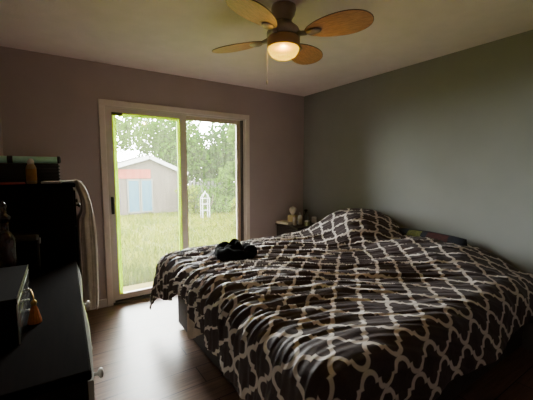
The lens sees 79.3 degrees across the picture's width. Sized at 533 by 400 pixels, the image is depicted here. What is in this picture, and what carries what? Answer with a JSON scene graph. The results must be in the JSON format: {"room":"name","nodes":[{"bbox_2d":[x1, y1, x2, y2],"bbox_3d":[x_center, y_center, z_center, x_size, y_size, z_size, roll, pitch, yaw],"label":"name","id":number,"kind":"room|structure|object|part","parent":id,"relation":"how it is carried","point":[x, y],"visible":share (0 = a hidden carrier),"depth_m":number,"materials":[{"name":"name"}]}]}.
{"room":"bedroom","nodes":[
{"label":"bedroom","id":0,"kind":"room"},
{"bbox_2d":[0,116,2,155],"bbox_3d":[-0.887,0.122,0.613,0.140,2.440,5.461,-3,6,-34],"label":"wall","id":1,"kind":"structure","parent":0,"point":[1,143],"depth_m":2.70,"materials":[{"name":"paint"}]},
{"bbox_2d":[0,46,303,299],"bbox_3d":[-0.906,-0.109,3.791,3.365,2.560,0.140,-3,6,-34],"label":"wall","id":2,"kind":"structure","parent":0,"point":[49,103],"depth_m":3.21,"materials":[{"name":"paint"}]},
{"bbox_2d":[86,299,106,310],"bbox_3d":[-1.952,1.076,3.105,0.747,0.085,0.014,-3,6,-34],"label":"baseboard","id":3,"kind":"structure","parent":2,"relation":"attached to","point":[102,303],"depth_m":3.28,"materials":[{"name":"paint"}]},
{"bbox_2d":[98,99,249,306],"bbox_3d":[-0.963,0.010,3.740,1.707,2.095,0.180,-3,6,-34],"label":"door","id":4,"kind":"structure","parent":2,"relation":"in","point":[108,110],"depth_m":3.46,"materials":[{"name":"paint"}]},
{"bbox_3d":[-1.561,0.059,3.267,0.024,0.180,0.054,-3,6,-34],"label":"handle","id":5,"kind":"part","parent":4,"relation":"part of","materials":[{"name":"brown metal"}]},
{"bbox_3d":[-1.260,0.044,3.521,0.817,1.992,0.036,-3,6,-34],"label":"sash frame","id":6,"kind":"part","parent":4,"relation":"part of","materials":[{"name":"plastic"}]},
{"bbox_3d":[-0.663,0.002,3.976,0.768,1.992,0.036,-3,6,-34],"label":"sash frame","id":7,"kind":"part","parent":4,"relation":"part of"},
{"bbox_2d":[0,0,532,95],"bbox_3d":[0.571,-1.242,1.465,3.645,0.120,5.461,-3,6,-34],"label":"ceiling","id":8,"kind":"structure","parent":0,"point":[174,37],"depth_m":2.46,"materials":[{"name":"paint"}]},
{"bbox_2d":[212,0,373,84],"bbox_3d":[0.110,-0.994,2.077,0.845,0.485,0.845,-1,5,-16],"label":"ceiling fan","id":9,"kind":"object","parent":8,"relation":"hanging from","point":[283,43],"visible":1,"depth_m":1.97,"materials":[{"name":"brown wood"}]},
{"bbox_3d":[-0.200,-1.066,2.245,0.410,0.048,0.215,3,6,29],"label":"blade","id":10,"kind":"part","parent":9,"relation":"part of","materials":[{"name":"brown wood"}]},
{"bbox_3d":[-0.064,-1.022,1.764,0.215,0.048,0.410,3,6,29],"label":"blade","id":11,"kind":"part","parent":9,"relation":"part of","materials":[{"name":"brown wood"}]},
{"bbox_3d":[0.110,-0.947,2.081,0.202,0.073,0.202,-3,6,-34],"label":"lamp shade","id":12,"kind":"part","parent":9,"relation":"part of","materials":[{"name":"white glass"}]},
{"bbox_3d":[0.283,-1.079,2.380,0.215,0.048,0.410,3,6,29],"label":"blade","id":13,"kind":"part","parent":9,"relation":"part of","materials":[{"name":"brown wood"}]},
{"bbox_3d":[0.419,-1.035,1.899,0.410,0.048,0.215,3,6,29],"label":"blade","id":14,"kind":"part","parent":9,"relation":"part of","materials":[{"name":"brown wood"}]},
{"bbox_2d":[86,293,532,399],"bbox_3d":[0.610,1.313,1.640,3.645,0.120,5.321,-3,6,-34],"label":"floor","id":15,"kind":"structure","parent":0,"point":[143,353],"depth_m":2.31,"materials":[{"name":"laminate"}]},
{"bbox_2d":[0,180,80,269],"bbox_3d":[-1.632,0.525,2.376,0.477,1.315,0.876,-3,6,-32],"label":"dresser","id":16,"kind":"object","parent":15,"relation":"on","point":[49,210],"visible":0.31,"depth_m":2.00,"materials":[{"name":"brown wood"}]},
{"bbox_2d":[0,182,25,184],"bbox_3d":[-1.531,-0.100,1.932,0.130,0.010,0.075,-4,7,-39],"label":"greeting card","id":17,"kind":"object","parent":16,"relation":"on","point":[6,183],"visible":0.93,"depth_m":1.92,"materials":[{"name":"red paper"}]},
{"bbox_2d":[0,163,60,182],"bbox_3d":[-1.564,-0.174,2.098,0.365,0.128,0.146,-3,6,-34],"label":"case","id":18,"kind":"object","parent":16,"relation":"on","point":[9,172],"visible":0.72,"depth_m":2.03,"materials":[{"name":"black plastic"}]},
{"bbox_2d":[0,155,60,163],"bbox_3d":[-1.542,-0.260,2.063,0.373,0.049,0.049,-3,6,-34],"label":"roll","id":19,"kind":"object","parent":18,"relation":"on","point":[9,158],"visible":0.96,"depth_m":2.05,"materials":[{"name":"green plastic"}]},
{"bbox_2d":[36,165,60,179],"bbox_3d":[-1.466,-0.185,2.162,0.130,0.094,0.146,-3,6,-34],"label":"grille","id":20,"kind":"object","parent":18,"relation":"attached to","point":[44,172],"depth_m":2.10,"materials":[{"name":"black plastic"}]},
{"bbox_2d":[26,159,36,183],"bbox_3d":[-1.460,-0.179,1.993,0.055,0.156,0.055,-3,6,-34],"label":"bottle","id":21,"kind":"object","parent":16,"relation":"on","point":[31,171],"visible":1,"depth_m":1.98,"materials":[{"name":"orange plastic"}]},
{"bbox_2d":[41,180,61,183],"bbox_3d":[-1.370,-0.116,2.047,0.106,0.022,0.060,-3,6,-30],"label":"pad","id":22,"kind":"object","parent":16,"relation":"on","point":[59,180],"visible":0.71,"depth_m":2.02,"materials":[{"name":"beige fabric"}]},
{"bbox_2d":[41,179,98,309],"bbox_3d":[-1.322,0.310,2.187,0.298,0.897,0.248,-3,6,-32],"label":"throw blanket","id":23,"kind":"object","parent":16,"relation":"hanging from","point":[86,225],"visible":0.84,"depth_m":2.15,"materials":[{"name":"beige fabric"}]},
{"bbox_3d":[-1.465,0.021,2.436,0.012,0.232,0.820,-3,6,-32],"label":"drawer","id":24,"kind":"part","parent":16,"relation":"part of","materials":[{"name":"black wood"}]},
{"bbox_3d":[-1.465,0.262,2.458,0.012,0.232,0.820,-3,6,-32],"label":"drawer","id":25,"kind":"part","parent":16,"relation":"part of","materials":[{"name":"black wood"}]},
{"bbox_2d":[0,256,103,399],"bbox_3d":[-1.000,0.846,1.425,0.435,0.850,1.410,-3,6,-32],"label":"dresser","id":26,"kind":"object","parent":15,"relation":"on","point":[53,360],"visible":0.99,"depth_m":1.00,"materials":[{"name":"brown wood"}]},
{"bbox_2d":[0,201,16,267],"bbox_3d":[-1.292,0.203,1.591,0.080,0.400,0.080,-3,6,-34],"label":"decanter","id":27,"kind":"object","parent":26,"relation":"on","point":[8,251],"visible":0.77,"depth_m":1.57,"materials":[{"name":"brown glass"}]},
{"bbox_2d":[0,264,29,347],"bbox_3d":[-0.974,0.369,1.139,0.218,0.152,0.436,-3,6,-33],"label":"box","id":28,"kind":"object","parent":26,"relation":"on","point":[14,280],"visible":0.94,"depth_m":1.04,"materials":[{"name":"brown wood"}]},
{"bbox_3d":[-0.981,0.305,1.129,0.203,0.020,0.436,-3,6,-33],"label":"lid","id":29,"kind":"part","parent":28,"relation":"part of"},
{"bbox_3d":[-0.896,0.334,1.187,0.004,0.035,0.406,-3,6,-33],"label":"drawer","id":30,"kind":"part","parent":28,"relation":"part of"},
{"bbox_3d":[-0.896,0.373,1.190,0.004,0.034,0.406,-3,6,-33],"label":"drawer","id":31,"kind":"part","parent":28,"relation":"part of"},
{"bbox_3d":[-0.896,0.411,1.194,0.004,0.033,0.406,-3,6,-33],"label":"drawer","id":32,"kind":"part","parent":28,"relation":"part of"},
{"bbox_2d":[28,289,41,324],"bbox_3d":[-0.847,0.386,1.172,0.043,0.108,0.083,-3,6,-34],"label":"tassel","id":33,"kind":"object","parent":28,"relation":"hanging from","point":[34,318],"visible":1,"depth_m":1.15,"materials":[{"name":"orange fabric"}]},
{"bbox_2d":[13,232,40,271],"bbox_3d":[-1.314,0.286,1.753,0.140,0.205,0.106,-3,6,-34],"label":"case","id":34,"kind":"object","parent":26,"relation":"on","point":[27,244],"visible":0.65,"depth_m":1.72,"materials":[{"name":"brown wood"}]},
{"bbox_3d":[-1.316,0.206,1.745,0.136,0.044,0.106,-3,6,-34],"label":"lid","id":35,"kind":"part","parent":34,"relation":"part of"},
{"bbox_3d":[-1.035,0.542,1.781,0.025,0.230,0.685,-3,6,-32],"label":"drawer","id":36,"kind":"part","parent":26,"relation":"part of","materials":[{"name":"paint"}]},
{"bbox_3d":[-0.668,0.595,1.200,0.025,0.230,0.675,-3,6,-32],"label":"drawer","id":37,"kind":"part","parent":26,"relation":"part of","materials":[{"name":"paint"}]},
{"bbox_3d":[-0.585,0.603,1.117,0.035,0.035,0.035,-3,6,-32],"label":"knob","id":38,"kind":"part","parent":26,"relation":"part of","materials":[{"name":"silver metal"}]},
{"bbox_2d":[275,220,317,235],"bbox_3d":[0.448,0.659,4.333,0.530,0.690,0.480,-3,6,-34],"label":"nightstand","id":39,"kind":"object","parent":15,"relation":"on","point":[281,228],"visible":0.04,"depth_m":4.18,"materials":[{"name":"brown wood"}]},
{"bbox_2d":[276,220,292,224],"bbox_3d":[0.264,0.300,4.315,0.166,0.028,0.216,-5,7,-42],"label":"book","id":40,"kind":"object","parent":39,"relation":"on","point":[285,222],"visible":0.77,"depth_m":4.27,"materials":[{"name":"white paper"}]},
{"bbox_2d":[288,206,297,221],"bbox_3d":[0.351,0.183,4.309,0.104,0.206,0.118,3,6,26],"label":"tissue box","id":41,"kind":"object","parent":40,"relation":"on","point":[292,209],"visible":0.98,"depth_m":4.27,"materials":[{"name":"white plastic"}]},
{"bbox_3d":[0.259,0.509,4.193,0.016,0.275,0.420,-3,6,-34],"label":"drawer","id":42,"kind":"part","parent":39,"relation":"part of","materials":[{"name":"brown wood"}]},
{"bbox_2d":[293,217,296,224],"bbox_3d":[0.366,0.275,4.177,0.053,0.104,0.053,-3,6,-34],"label":"pill bottle","id":43,"kind":"object","parent":39,"relation":"on","point":[294,218],"visible":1,"depth_m":4.16,"materials":[{"name":"white plastic"}]},
{"bbox_2d":[297,212,301,224],"bbox_3d":[0.441,0.243,4.242,0.063,0.156,0.063,-3,6,-34],"label":"lotion bottle","id":44,"kind":"object","parent":39,"relation":"on","point":[299,222],"visible":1,"depth_m":4.22,"materials":[{"name":"white plastic"}]},
{"bbox_2d":[303,209,308,222],"bbox_3d":[0.538,0.216,4.401,0.074,0.180,0.074,-3,6,-34],"label":"spray bottle","id":45,"kind":"object","parent":39,"relation":"on","point":[305,216],"visible":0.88,"depth_m":4.38,"materials":[{"name":"black plastic"}]},
{"bbox_2d":[178,296,522,399],"bbox_3d":[0.595,0.856,2.675,2.120,0.600,1.920,-3,6,-34],"label":"bed","id":46,"kind":"object","parent":15,"relation":"on","point":[457,385],"visible":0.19,"depth_m":2.24,"materials":[{"name":"fabric"}]},
{"bbox_2d":[149,208,532,399],"bbox_3d":[0.496,0.600,2.599,2.311,0.849,2.290,-3,6,-34],"label":"duvet","id":47,"kind":"object","parent":46,"relation":"on","point":[346,305],"visible":0.93,"depth_m":1.79,"materials":[{"name":"fabric"}]},
{"bbox_2d":[187,306,202,338],"bbox_3d":[-0.493,0.815,2.183,0.040,0.308,0.301,-3,6,-34],"label":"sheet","id":48,"kind":"object","parent":47,"relation":"hanging from","point":[192,332],"visible":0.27,"depth_m":2.23,"materials":[{"name":"brown fabric"}]},
{"bbox_2d":[214,238,257,261],"bbox_3d":[-0.250,0.418,2.602,0.354,0.197,0.206,0,5,-1],"label":"folded garment","id":49,"kind":"object","parent":47,"relation":"on","point":[232,250],"visible":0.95,"depth_m":2.56,"materials":[{"name":"black fabric"}]},
{"bbox_2d":[398,228,466,245],"bbox_3d":[1.490,0.456,3.045,0.173,0.323,0.760,-3,6,-34],"label":"pillow","id":50,"kind":"object","parent":46,"relation":"on","point":[405,231],"visible":0.29,"depth_m":2.93,"materials":[{"name":"black fabric"}]},
{"bbox_2d":[303,30,532,351],"bbox_3d":[2.028,-0.056,2.550,0.140,2.440,5.461,-3,6,-34],"label":"wall","id":51,"kind":"structure","parent":0,"point":[443,144],"depth_m":2.99,"materials":[{"name":"grey paint"}]},
{"label":"outside","id":52,"kind":"structure","parent":0,"visible":0},
{"bbox_2d":[120,197,235,286],"bbox_3d":[-7.147,-0.035,17.983,36.000,0.100,30.269,-3,6,-34],"label":"lawn","id":53,"kind":"structure","parent":52,"point":[149,242],"depth_m":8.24,"materials":[{"name":"plant"}]},
{"bbox_2d":[116,116,152,161],"bbox_3d":[-8.015,-2.345,15.408,4.542,5.098,4.567,-3,6,-34],"label":"tree","id":54,"kind":"object","parent":53,"relation":"on","point":[126,129],"visible":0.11,"depth_m":15.13,"materials":[{"name":"green plant"}]},
{"bbox_2d":[123,281,152,291],"bbox_3d":[-1.112,1.153,4.311,4.000,0.030,0.740,-3,6,-34],"label":"patio","id":55,"kind":"structure","parent":53,"relation":"on","point":[148,284],"depth_m":4.25,"materials":[{"name":"beige concrete"}]},
{"bbox_2d":[118,155,188,215],"bbox_3d":[-4.920,-0.649,12.646,2.801,2.097,2.890,-3,6,-34],"label":"garden shed","id":56,"kind":"object","parent":53,"relation":"on","point":[147,184],"visible":0.88,"depth_m":11.53,"materials":[{"name":"beige wood"}]},
{"bbox_3d":[-4.671,-0.132,11.320,0.420,1.190,0.038,-3,6,-34],"label":"shed door","id":57,"kind":"part","parent":56,"relation":"part of","materials":[{"name":"wood"}]},
{"bbox_3d":[-4.657,-0.130,11.299,0.420,1.190,0.012,-3,6,-34],"label":"door trim","id":58,"kind":"part","parent":56,"relation":"part of","materials":[{"name":"white wood"}]},
{"bbox_3d":[-4.305,-0.154,11.563,0.420,1.190,0.038,-3,6,-34],"label":"shed door","id":59,"kind":"part","parent":56,"relation":"part of","materials":[{"name":"blue wood"}]},
{"bbox_3d":[-4.291,-0.152,11.542,0.420,1.190,0.012,-3,6,-34],"label":"door trim","id":60,"kind":"part","parent":56,"relation":"part of","materials":[{"name":"white wood"}]},
{"bbox_2d":[126,117,201,184],"bbox_3d":[-6.082,-3.416,21.237,5.697,6.218,5.209,-3,6,-34],"label":"tree","id":61,"kind":"object","parent":53,"relation":"on","point":[147,120],"visible":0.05,"depth_m":19.90,"materials":[{"name":"green plant"}]},
{"bbox_2d":[134,118,223,191],"bbox_3d":[-4.338,-2.310,15.859,4.072,4.879,4.533,-3,6,-34],"label":"tree","id":62,"kind":"object","parent":53,"relation":"on","point":[166,139],"visible":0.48,"depth_m":14.94,"materials":[{"name":"green plant"}]},
{"bbox_2d":[174,185,203,213],"bbox_3d":[-2.767,-0.047,11.931,1.103,1.098,1.424,1,5,5],"label":"bush","id":63,"kind":"object","parent":53,"relation":"on","point":[192,201],"visible":0.54,"depth_m":11.64,"materials":[{"name":"green plant"}]},
{"bbox_2d":[200,191,209,217],"bbox_3d":[-2.028,0.145,10.607,0.272,0.888,0.192,-3,6,-34],"label":"obelisk","id":64,"kind":"object","parent":53,"relation":"on","point":[202,198],"visible":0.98,"depth_m":10.58,"materials":[{"name":"white wood"}]},
{"bbox_2d":[189,184,232,213],"bbox_3d":[-2.016,-0.042,11.815,1.480,1.099,1.379,-3,6,-34],"label":"bush","id":65,"kind":"object","parent":53,"relation":"on","point":[218,207],"visible":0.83,"depth_m":11.71,"materials":[{"name":"green plant"}]},
{"bbox_2d":[187,122,235,190],"bbox_3d":[-1.875,-2.174,16.282,4.540,4.620,3.592,-3,6,-34],"label":"tree","id":66,"kind":"object","parent":53,"relation":"on","point":[213,137],"visible":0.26,"depth_m":15.20,"materials":[{"name":"green plant"}]},
{"bbox_2d":[189,179,235,207],"bbox_3d":[-0.996,-0.375,14.306,5.400,1.150,0.060,-3,6,-34],"label":"picket fence","id":67,"kind":"object","parent":53,"relation":"on","point":[190,183],"visible":0.07,"depth_m":13.20,"materials":[{"name":"white wood"}]},
{"bbox_2d":[200,178,235,208],"bbox_3d":[-1.726,-0.219,12.540,1.708,1.323,1.458,-1,5,-13],"label":"bush","id":68,"kind":"object","parent":53,"relation":"on","point":[230,184],"visible":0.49,"depth_m":12.20,"materials":[{"name":"green plant"}]},
{"bbox_2d":[209,135,235,184],"bbox_3d":[-0.051,-1.992,15.442,4.929,4.360,4.449,-3,6,-34],"label":"tree","id":69,"kind":"object","parent":53,"relation":"on","point":[229,149],"visible":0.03,"depth_m":14.93,"materials":[{"name":"green plant"}]},
{"bbox_2d":[215,124,235,203],"bbox_3d":[-0.418,-1.461,12.774,3.425,3.794,3.240,0,5,5],"label":"tree","id":70,"kind":"object","parent":53,"relation":"on","point":[231,139],"visible":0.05,"depth_m":12.31,"materials":[{"name":"green plant"}]},
{"bbox_2d":[230,198,235,226],"bbox_3d":[-0.375,0.334,8.961,1.507,0.876,1.101,-3,6,-34],"label":"bush","id":71,"kind":"object","parent":53,"relation":"on","point":[233,220],"visible":0.06,"depth_m":8.59,"materials":[{"name":"green plant"}]}
]}

